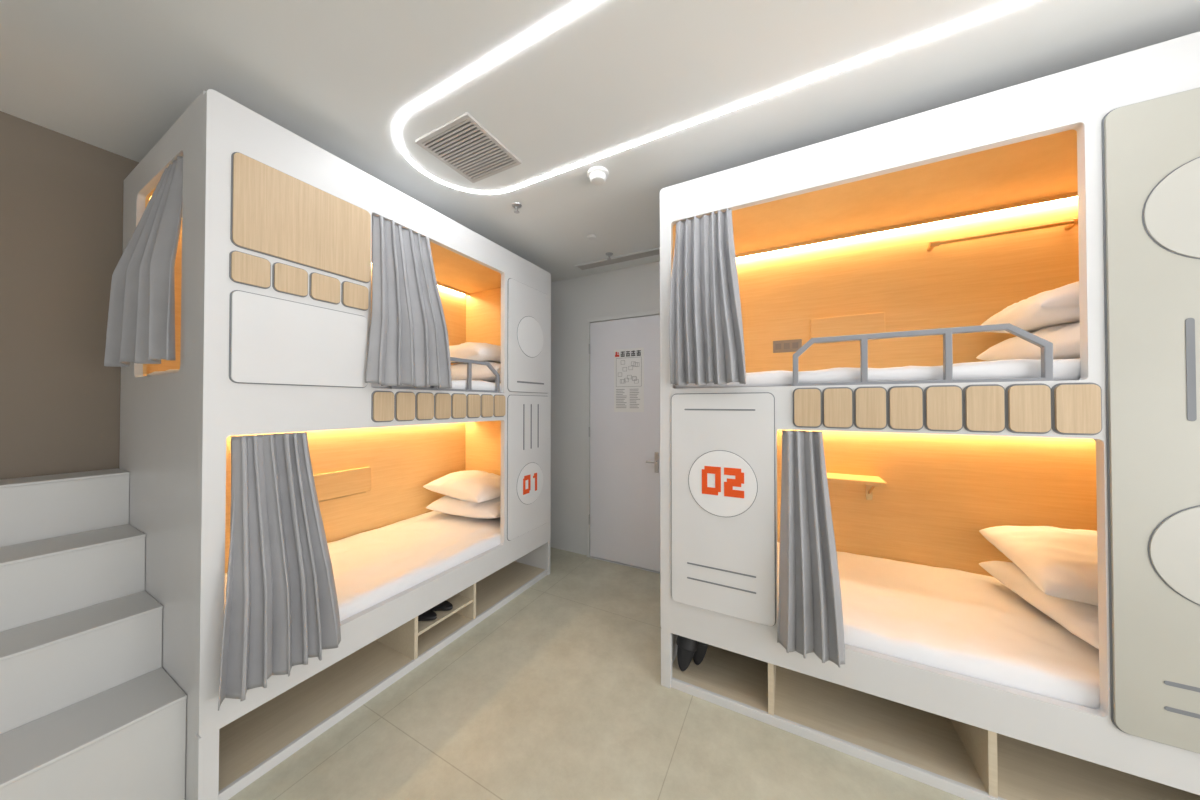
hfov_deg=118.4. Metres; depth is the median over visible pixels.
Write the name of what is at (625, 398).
print
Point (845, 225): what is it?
bunk bed
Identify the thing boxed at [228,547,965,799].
floor
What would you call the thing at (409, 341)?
curtain
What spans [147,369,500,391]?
mattress
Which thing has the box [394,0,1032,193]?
light strip
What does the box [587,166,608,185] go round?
smoke detector
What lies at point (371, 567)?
mattress
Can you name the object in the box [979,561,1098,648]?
pillow
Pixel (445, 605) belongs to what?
slipper
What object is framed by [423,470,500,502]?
pillow
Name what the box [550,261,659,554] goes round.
wall
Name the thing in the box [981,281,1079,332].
pillow
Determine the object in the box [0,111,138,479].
wall
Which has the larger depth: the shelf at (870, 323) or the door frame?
the door frame
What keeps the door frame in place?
in the wall at (634, 289)
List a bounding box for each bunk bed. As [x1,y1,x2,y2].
[119,89,550,799]
[660,31,1199,799]
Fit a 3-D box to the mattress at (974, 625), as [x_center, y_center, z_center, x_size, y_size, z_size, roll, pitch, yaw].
[1.411,0.989,1.758,1.906,0.139,0.917,0,-1,28]
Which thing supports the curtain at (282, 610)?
hanging from the bunk bed at (273, 266)
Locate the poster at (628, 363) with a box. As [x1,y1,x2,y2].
[614,348,643,411]
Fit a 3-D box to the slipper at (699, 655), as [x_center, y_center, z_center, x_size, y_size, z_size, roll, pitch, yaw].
[0.523,1.250,1.875,0.109,0.256,0.091,0,-1,28]
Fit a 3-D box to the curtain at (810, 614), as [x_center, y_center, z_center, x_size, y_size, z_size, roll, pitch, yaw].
[0.852,0.579,1.461,0.237,0.897,0.118,0,-1,28]
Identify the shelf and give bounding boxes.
[313,467,370,501]
[418,594,472,635]
[811,312,884,343]
[827,473,886,499]
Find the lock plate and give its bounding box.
[655,452,658,472]
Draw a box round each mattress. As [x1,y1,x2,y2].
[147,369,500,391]
[224,511,500,621]
[673,358,1080,388]
[777,542,1099,708]
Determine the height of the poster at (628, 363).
0.550 m
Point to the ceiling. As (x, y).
(114, 76)
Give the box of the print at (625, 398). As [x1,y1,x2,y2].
[616,389,639,407]
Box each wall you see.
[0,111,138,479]
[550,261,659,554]
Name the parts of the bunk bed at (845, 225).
panel, number panel, guard rail, cabinet door, door pull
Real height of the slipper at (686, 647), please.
0.255 m
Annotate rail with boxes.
[927,218,1077,250]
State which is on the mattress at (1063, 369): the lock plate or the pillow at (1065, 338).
the pillow at (1065, 338)
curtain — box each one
[104,156,182,366]
[218,432,340,710]
[365,214,451,387]
[669,208,745,385]
[777,430,844,667]
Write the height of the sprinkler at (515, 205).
0.044 m
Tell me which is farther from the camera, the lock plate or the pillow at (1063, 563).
the lock plate
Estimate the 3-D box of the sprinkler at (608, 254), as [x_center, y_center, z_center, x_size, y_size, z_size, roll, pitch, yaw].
[0.074,-1.146,2.861,0.060,0.044,0.060,0,-1,28]
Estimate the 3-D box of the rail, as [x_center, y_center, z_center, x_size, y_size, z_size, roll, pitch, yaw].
[2.099,-0.864,1.885,0.570,0.029,0.094,0,-1,28]
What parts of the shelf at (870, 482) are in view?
bracket plate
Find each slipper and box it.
[418,610,436,620]
[429,600,452,610]
[676,635,697,670]
[693,641,708,664]
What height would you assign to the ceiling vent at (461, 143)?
0.011 m
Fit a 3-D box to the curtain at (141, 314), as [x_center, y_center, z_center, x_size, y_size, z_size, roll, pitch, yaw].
[-1.728,-0.528,1.386,0.485,0.790,0.112,0,-1,20]
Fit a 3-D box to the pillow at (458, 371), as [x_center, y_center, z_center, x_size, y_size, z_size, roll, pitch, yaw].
[-0.980,-0.226,2.934,0.680,0.178,0.460,0,-1,22]
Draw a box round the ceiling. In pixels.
[0,0,1199,281]
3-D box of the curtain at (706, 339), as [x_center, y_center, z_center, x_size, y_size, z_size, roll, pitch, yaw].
[0.498,-0.474,1.669,0.346,0.814,0.123,0,-1,28]
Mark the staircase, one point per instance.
(90, 709)
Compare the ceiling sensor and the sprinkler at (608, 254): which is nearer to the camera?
the ceiling sensor
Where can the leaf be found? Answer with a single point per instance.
(624, 488)
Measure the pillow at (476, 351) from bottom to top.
0.177 m
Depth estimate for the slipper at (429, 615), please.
2.04 m
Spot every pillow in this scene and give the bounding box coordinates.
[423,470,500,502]
[426,495,500,518]
[449,342,500,363]
[451,361,500,382]
[976,321,1079,360]
[979,526,1097,605]
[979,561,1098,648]
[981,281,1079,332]
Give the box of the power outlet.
[773,339,801,352]
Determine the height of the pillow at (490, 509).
0.169 m
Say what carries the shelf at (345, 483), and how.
attached to the bunk bed at (273, 266)
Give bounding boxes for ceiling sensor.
[587,235,596,239]
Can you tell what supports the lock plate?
attached to the leaf
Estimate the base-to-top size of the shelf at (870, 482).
0.145 m
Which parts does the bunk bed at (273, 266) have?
panel, plain panel, wood panel, guard rail, cabinet door, cabinet door, panel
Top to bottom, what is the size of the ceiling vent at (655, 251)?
0.010 m
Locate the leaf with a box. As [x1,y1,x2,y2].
[590,315,659,571]
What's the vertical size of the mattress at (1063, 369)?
0.086 m
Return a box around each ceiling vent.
[415,112,520,182]
[575,247,659,270]
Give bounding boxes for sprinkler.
[512,202,521,213]
[606,252,612,259]
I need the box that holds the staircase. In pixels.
[0,468,186,799]
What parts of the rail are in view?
rod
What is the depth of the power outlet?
2.38 m
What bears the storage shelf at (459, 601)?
attached to the bunk bed at (273, 266)
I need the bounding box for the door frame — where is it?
[586,310,659,573]
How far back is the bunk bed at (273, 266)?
1.53 m

